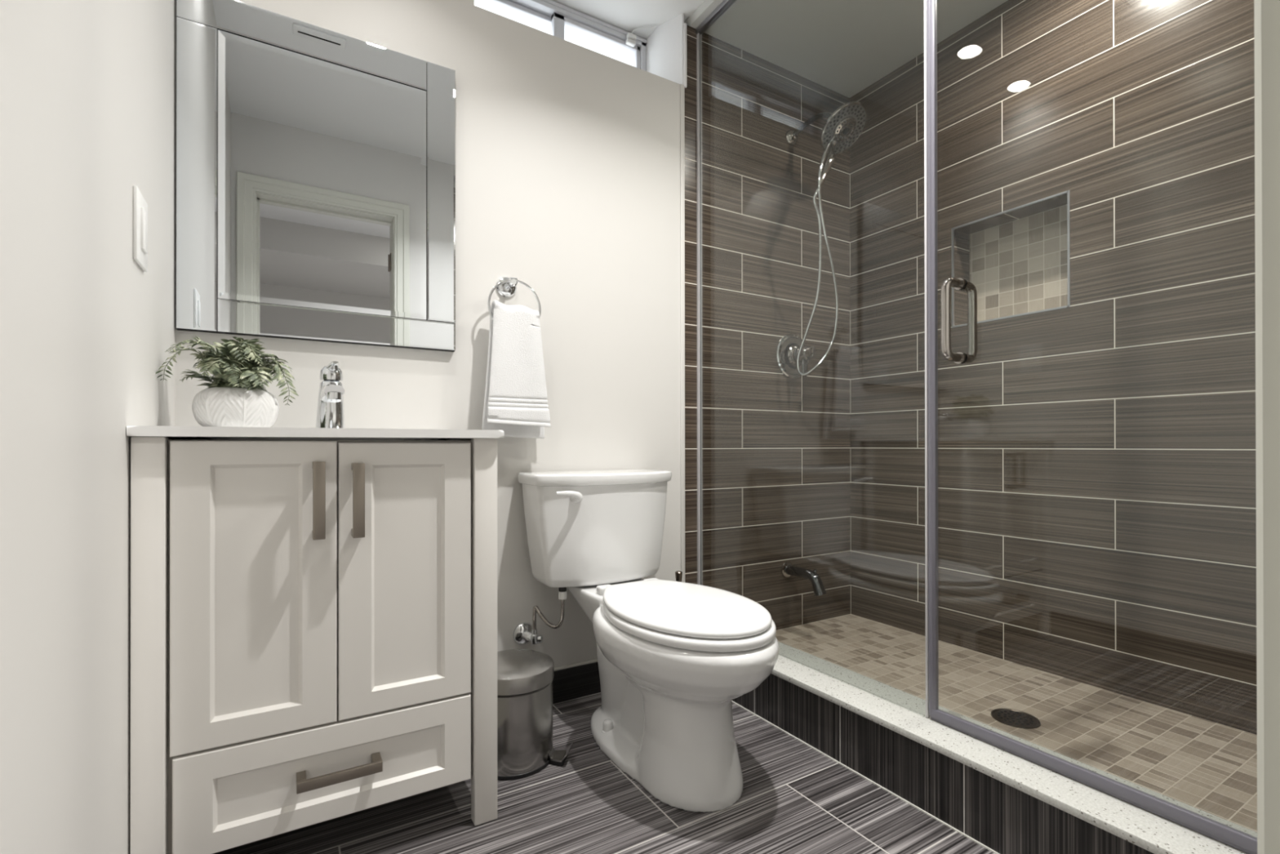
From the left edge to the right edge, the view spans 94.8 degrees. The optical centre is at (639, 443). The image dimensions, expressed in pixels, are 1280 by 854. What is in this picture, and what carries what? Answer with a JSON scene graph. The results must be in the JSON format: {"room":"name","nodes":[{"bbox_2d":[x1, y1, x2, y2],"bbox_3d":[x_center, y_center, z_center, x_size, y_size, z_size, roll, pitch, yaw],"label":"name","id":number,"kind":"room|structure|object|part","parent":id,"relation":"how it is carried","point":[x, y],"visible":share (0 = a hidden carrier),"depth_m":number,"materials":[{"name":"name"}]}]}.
{"room":"bathroom","nodes":[
{"label":"bathroom","id":0,"kind":"room"},
{"bbox_2d":[0,0,175,853],"bbox_3d":[-0.672,-0.363,0.579,0.120,2.320,1.722,0,0,-31],"label":"wall","id":1,"kind":"structure","parent":0,"point":[87,87],"depth_m":0.71,"materials":[{"name":"white paint"}]},
{"bbox_2d":[133,185,147,271],"bbox_3d":[-0.857,-0.366,1.012,0.010,0.122,0.088,0,0,-31],"label":"light switch","id":2,"kind":"object","parent":1,"relation":"attached to","point":[140,205],"visible":1,"depth_m":0.99,"materials":[{"name":"white plastic"}]},
{"bbox_2d":[175,0,850,667],"bbox_3d":[-0.113,-0.359,2.093,2.638,2.320,0.298,0,0,-31],"label":"wall","id":3,"kind":"structure","parent":0,"point":[567,153],"depth_m":1.98,"materials":[{"name":"white paint"}]},
{"bbox_2d":[176,0,455,351],"bbox_3d":[-0.789,-0.653,1.500,0.620,0.787,0.022,0,0,-31],"label":"wall mirror","id":4,"kind":"object","parent":3,"relation":"attached to","point":[316,166],"visible":1,"depth_m":1.47,"materials":[{"name":"silver mirror"}]},
{"bbox_3d":[-0.786,-0.652,1.496,0.466,0.627,0.007,0,0,-31],"label":"mirror panel","id":5,"kind":"part","parent":4,"relation":"part of","materials":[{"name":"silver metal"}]},
{"bbox_2d":[487,275,541,320],"bbox_3d":[-0.374,-0.405,1.721,0.159,0.181,0.070,0,0,-31],"label":"towel ring","id":6,"kind":"object","parent":3,"relation":"attached to","point":[506,286],"visible":0.75,"depth_m":1.73,"materials":[{"name":"silver metal"}]},
{"bbox_3d":[-0.376,-0.465,1.711,0.024,0.026,0.055,0,0,-31],"label":"post","id":7,"kind":"part","parent":6,"relation":"part of","materials":[{"name":"silver metal"}]},
{"bbox_2d":[481,299,551,438],"bbox_3d":[-0.355,-0.210,1.698,0.188,0.389,0.072,0,0,-31],"label":"hand towel","id":8,"kind":"object","parent":6,"relation":"hanging from","point":[516,402],"visible":0.99,"depth_m":1.68,"materials":[{"name":"white fabric"}]},
{"bbox_2d":[512,586,566,644],"bbox_3d":[-0.287,0.508,1.731,0.181,0.196,0.062,0,0,33],"label":"water supply valve","id":9,"kind":"object","parent":3,"relation":"attached to","point":[524,633],"visible":0.99,"depth_m":1.72,"materials":[{"name":"silver metal"}]},
{"bbox_2d":[483,0,647,71],"bbox_3d":[-0.290,-1.392,2.062,0.695,0.254,0.074,0,0,-31],"label":"window","id":10,"kind":"structure","parent":3,"relation":"in","point":[560,17],"depth_m":2.07,"materials":[{"name":"white plastic"}]},
{"bbox_3d":[-0.429,-1.387,1.996,0.345,0.202,0.024,0,0,-31],"label":"sash","id":11,"kind":"part","parent":10,"relation":"part of","materials":[{"name":"white plastic"}]},
{"bbox_3d":[-0.154,-1.387,2.129,0.348,0.202,0.024,0,0,-31],"label":"sash","id":12,"kind":"part","parent":10,"relation":"part of","materials":[{"name":"white plastic"}]},
{"bbox_2d":[626,26,655,47],"bbox_3d":[0.004,-1.493,2.161,0.112,0.047,0.037,0,0,7],"label":"sensor","id":13,"kind":"object","parent":10,"relation":"attached to","point":[631,37],"visible":1,"depth_m":2.16,"materials":[{"name":"white plastic"}]},
{"bbox_2d":[554,658,597,671],"bbox_3d":[-0.459,0.697,1.702,1.400,0.009,0.006,0,0,-31],"label":"trim","id":14,"kind":"structure","parent":3,"relation":"attached to","point":[594,660],"depth_m":1.85,"materials":[{"name":"black tile"}]},
{"bbox_2d":[552,662,600,703],"bbox_3d":[-0.459,0.751,1.701,1.400,0.098,0.010,0,0,-31],"label":"baseboard","id":15,"kind":"structure","parent":3,"relation":"attached to","point":[576,682],"depth_m":1.85,"materials":[{"name":"grey tile"}]},
{"bbox_2d":[680,84,684,582],"bbox_3d":[0.150,-0.283,2.075,0.017,1.966,0.006,0,0,-31],"label":"trim","id":16,"kind":"structure","parent":3,"relation":"attached to","point":[682,86],"depth_m":2.07,"materials":[{"name":"white paint"}]},
{"bbox_2d":[695,0,737,35],"bbox_3d":[0.623,-1.479,1.427,0.024,0.018,1.606,0,0,-31],"label":"header","id":17,"kind":"object","parent":3,"relation":"attached to","point":[725,5],"visible":1,"depth_m":2.03,"materials":[{"name":"grey metal"}]},
{"bbox_2d":[775,333,817,377],"bbox_3d":[0.636,-0.349,2.303,0.176,0.176,0.112,0,0,-31],"label":"shower valve","id":18,"kind":"object","parent":3,"relation":"attached to","point":[788,348],"visible":0.82,"depth_m":2.31,"materials":[{"name":"silver metal"}]},
{"bbox_3d":[0.639,-0.349,2.299,0.084,0.084,0.102,0,0,-31],"label":"knob","id":19,"kind":"part","parent":18,"relation":"part of","materials":[{"name":"silver metal"}]},
{"bbox_3d":[0.638,-0.298,2.287,0.025,0.073,0.042,0,0,24],"label":"lever","id":20,"kind":"part","parent":18,"relation":"part of","materials":[{"name":"silver metal"}]},
{"bbox_2d":[781,561,826,595],"bbox_3d":[0.630,0.519,2.252,0.060,0.101,0.190,0,0,-31],"label":"tub spout","id":21,"kind":"object","parent":3,"relation":"attached to","point":[788,570],"visible":1,"depth_m":2.22,"materials":[{"name":"silver metal"}]},
{"bbox_2d":[785,101,866,375],"bbox_3d":[0.680,-0.754,2.203,0.208,0.995,0.334,0,0,-31],"label":"shower fixture","id":22,"kind":"object","parent":3,"relation":"attached to","point":[844,126],"visible":1,"depth_m":2.13,"materials":[{"name":"silver metal"}]},
{"bbox_3d":[0.661,-1.216,2.257,0.026,0.071,0.225,0,0,-31],"label":"arm","id":23,"kind":"part","parent":22,"relation":"part of","materials":[{"name":"silver metal"}]},
{"bbox_2d":[213,692,995,853],"bbox_3d":[-0.237,0.824,-0.378,3.205,0.060,4.400,0,0,-31],"label":"floor","id":24,"kind":"structure","parent":0,"point":[794,798],"depth_m":1.25,"materials":[{"name":"grey tile"}]},
{"bbox_2d":[129,436,497,853],"bbox_3d":[-0.670,0.394,1.281,0.601,0.810,0.482,0,0,-31],"label":"vanity cabinet","id":25,"kind":"object","parent":24,"relation":"on","point":[313,623],"visible":0.98,"depth_m":1.07,"materials":[{"name":"grey wood"}]},
{"bbox_3d":[-0.807,0.394,0.969,0.044,0.810,0.030,0,0,-31],"label":"leg","id":26,"kind":"part","parent":25,"relation":"part of","materials":[{"name":"white paint"}]},
{"bbox_3d":[-1.021,0.395,1.325,0.044,0.810,0.045,0,0,-31],"label":"leg","id":27,"kind":"part","parent":25,"relation":"part of","materials":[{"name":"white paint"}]},
{"bbox_3d":[-0.678,0.258,1.046,0.247,0.524,0.020,0,0,-31],"label":"door","id":28,"kind":"part","parent":25,"relation":"part of","materials":[{"name":"white paint"}]},
{"bbox_2d":[126,425,504,440],"bbox_3d":[-0.674,0.026,1.296,0.614,0.107,0.484,0,0,-31],"label":"countertop","id":29,"kind":"structure","parent":25,"relation":"on","point":[211,433],"depth_m":1.07,"materials":[{"name":"white stone"}]},
{"bbox_2d":[155,334,298,426],"bbox_3d":[-0.847,-0.124,1.233,0.225,0.193,0.166,0,0,-8],"label":"potted fern","id":30,"kind":"object","parent":29,"relation":"on","point":[233,398],"visible":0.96,"depth_m":1.20,"materials":[{"name":"green plant"}]},
{"bbox_2d":[191,386,279,426],"bbox_3d":[-0.849,-0.071,1.240,0.152,0.086,0.152,0,0,-31],"label":"pot","id":31,"kind":"object","parent":29,"relation":"on","point":[218,406],"depth_m":1.19,"materials":[{"name":"white ceramic"}]},
{"bbox_2d":[315,360,345,427],"bbox_3d":[-0.715,-0.108,1.365,0.068,0.161,0.148,0,0,-31],"label":"faucet","id":32,"kind":"object","parent":29,"relation":"on","point":[331,406],"visible":0.9,"depth_m":1.37,"materials":[{"name":"silver metal"}]},
{"bbox_3d":[-0.722,-0.169,1.380,0.050,0.039,0.090,0,0,-31],"label":"lever","id":33,"kind":"part","parent":32,"relation":"part of","materials":[{"name":"silver metal"}]},
{"bbox_3d":[-0.710,-0.110,1.359,0.048,0.052,0.114,0,0,-31],"label":"spout","id":34,"kind":"part","parent":32,"relation":"part of","materials":[{"name":"silver metal"}]},
{"bbox_3d":[-0.585,0.102,1.071,0.020,0.140,0.033,0,0,-31],"label":"handle","id":35,"kind":"part","parent":25,"relation":"part of","materials":[{"name":"silver metal"}]},
{"bbox_3d":[-0.569,0.612,1.110,0.493,0.176,0.020,0,0,-31],"label":"drawer","id":36,"kind":"part","parent":25,"relation":"part of","materials":[{"name":"white paint"}]},
{"bbox_3d":[-0.556,0.609,1.092,0.140,0.019,0.042,0,0,-31],"label":"handle","id":37,"kind":"part","parent":25,"relation":"part of","materials":[{"name":"silver metal"}]},
{"bbox_3d":[-0.529,0.105,1.105,0.020,0.138,0.033,0,0,-31],"label":"handle","id":38,"kind":"part","parent":25,"relation":"part of","materials":[{"name":"silver metal"}]},
{"bbox_3d":[-0.464,0.259,1.174,0.247,0.521,0.020,0,0,-31],"label":"door","id":39,"kind":"part","parent":25,"relation":"part of","materials":[{"name":"white paint"}]},
{"bbox_3d":[-0.332,0.394,1.254,0.049,0.810,0.030,0,0,-31],"label":"leg","id":40,"kind":"part","parent":25,"relation":"part of","materials":[{"name":"white paint"}]},
{"bbox_2d":[497,648,573,779],"bbox_3d":[-0.307,0.669,1.500,0.240,0.260,0.220,0,0,-31],"label":"pedal bin","id":41,"kind":"object","parent":24,"relation":"on","point":[525,677],"visible":0.74,"depth_m":1.42,"materials":[{"name":"silver metal"}]},
{"bbox_3d":[-0.324,0.569,1.498,0.208,0.058,0.208,0,0,-31],"label":"bin lid","id":42,"kind":"part","parent":41,"relation":"part of","materials":[{"name":"silver metal"}]},
{"bbox_2d":[517,469,778,812],"bbox_3d":[0.030,0.442,1.531,0.455,0.714,0.793,0,0,-31],"label":"toilet","id":43,"kind":"object","parent":24,"relation":"on","point":[673,657],"visible":1,"depth_m":1.40,"materials":[{"name":"white ceramic"}]},
{"bbox_3d":[-0.190,0.146,1.607,0.032,0.038,0.096,0,0,30],"label":"flush lever","id":44,"kind":"part","parent":43,"relation":"part of","materials":[{"name":"white plastic"}]},
{"bbox_3d":[-0.115,0.262,1.772,0.436,0.293,0.218,0,0,-31],"label":"tank","id":45,"kind":"part","parent":43,"relation":"part of","materials":[{"name":"white ceramic"}]},
{"bbox_3d":[-0.114,0.102,1.771,0.455,0.032,0.236,0,0,-31],"label":"tank lid","id":46,"kind":"part","parent":43,"relation":"part of","materials":[{"name":"white ceramic"}]},
{"bbox_3d":[0.049,0.605,1.521,0.367,0.388,0.756,0,0,-31],"label":"bowl","id":47,"kind":"part","parent":43,"relation":"part of","materials":[{"name":"white ceramic"}]},
{"bbox_3d":[0.103,0.392,1.431,0.341,0.017,0.502,0,0,-31],"label":"seat lid","id":48,"kind":"part","parent":43,"relation":"part of","materials":[{"name":"white plastic"}]},
{"bbox_3d":[0.108,0.413,1.422,0.351,0.023,0.502,0,0,-31],"label":"seat","id":49,"kind":"part","parent":43,"relation":"part of","materials":[{"name":"white plastic"}]},
{"bbox_2d":[675,570,682,582],"bbox_3d":[0.131,0.615,1.980,0.088,0.370,0.088,0,0,-31],"label":"toilet brush","id":50,"kind":"object","parent":24,"relation":"on","point":[678,574],"visible":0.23,"depth_m":1.97,"materials":[{"name":"grey metal"}]},
{"bbox_2d":[731,641,1257,853],"bbox_3d":[0.620,0.715,1.418,0.180,0.166,1.606,0,0,-31],"label":"shower curb","id":51,"kind":"object","parent":24,"relation":"on","point":[1001,800],"visible":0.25,"depth_m":1.23,"materials":[{"name":"white stone"}]},
{"bbox_2d":[696,0,929,717],"bbox_3d":[0.437,-0.418,1.735,0.014,2.098,0.881,0,0,-31],"label":"shower door frame","id":52,"kind":"structure","parent":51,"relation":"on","point":[699,37],"depth_m":2.10,"materials":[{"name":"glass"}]},
{"bbox_2d":[630,13,684,84],"bbox_3d":[0.059,-1.392,2.200,0.046,0.254,0.298,0,0,-31],"label":"wall","id":53,"kind":"structure","parent":0,"point":[664,46],"depth_m":2.12,"materials":[{"name":"white paint"}]},
{"bbox_2d":[683,22,686,88],"bbox_3d":[0.155,-1.373,2.091,0.012,0.226,0.026,0,0,-31],"label":"trim","id":54,"kind":"structure","parent":53,"relation":"attached to","point":[684,24],"depth_m":2.08,"materials":[{"name":"white paint"}]},
{"bbox_2d":[474,0,1008,97],"bbox_3d":[0.269,-1.555,1.350,2.750,0.134,2.070,0,0,-31],"label":"ceiling","id":55,"kind":"structure","parent":0,"point":[844,47],"depth_m":2.11,"materials":[{"name":"grey paint"}]},
{"bbox_2d":[775,613,1257,831],"bbox_3d":[0.991,0.793,1.748,1.100,0.131,2.020,0,0,-31],"label":"floor","id":56,"kind":"structure","parent":0,"point":[1207,766],"depth_m":1.57,"materials":[{"name":"beige tile"}]},
{"bbox_2d":[991,707,1040,728],"bbox_3d":[0.992,0.726,1.556,0.112,0.003,0.112,0,0,-31],"label":"floor drain","id":57,"kind":"object","parent":56,"relation":"on","point":[1010,717],"visible":1,"depth_m":1.55,"materials":[{"name":"grey metal"}]},
{"bbox_2d":[849,0,1257,734],"bbox_3d":[1.393,-0.345,1.905,0.202,2.286,1.870,0,0,-31],"label":"wall","id":58,"kind":"structure","parent":0,"point":[1097,477],"depth_m":1.82,"materials":[{"name":"brown tile"}]},
{"bbox_3d":[1.233,-0.602,1.981,0.006,0.362,0.376,0,0,-31],"label":"edge trim","id":59,"kind":"part","parent":58,"relation":"part of","materials":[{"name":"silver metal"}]},
{"bbox_3d":[0.379,-0.365,0.273,1.606,2.320,0.115,0,0,-31],"label":"wall","id":60,"kind":"structure","parent":0,"visible":0},
{"bbox_2d":[1253,0,1279,853],"bbox_3d":[0.132,-0.228,0.124,0.746,2.047,0.157,0,0,-31],"label":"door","id":61,"kind":"structure","parent":60,"relation":"in","point":[1266,12],"depth_m":0.33,"materials":[{"name":"white paint"}]},
{"bbox_3d":[1.413,-0.383,0.894,0.807,2.215,0.115,0,0,-31],"label":"wall","id":62,"kind":"structure","parent":0,"visible":0},
{"bbox_2d":[927,0,1257,853],"bbox_3d":[0.844,-0.420,1.048,0.120,2.098,0.715,0,0,-31],"label":"shower door","id":63,"kind":"structure","parent":62,"relation":"attached to","point":[1238,839],"depth_m":1.34,"materials":[{"name":"clear glass"}]},
{"bbox_3d":[0.699,-0.268,1.289,0.120,0.187,0.025,0,0,-31],"label":"pull handle","id":64,"kind":"part","parent":63,"relation":"part of","materials":[{"name":"silver metal"}]}
]}

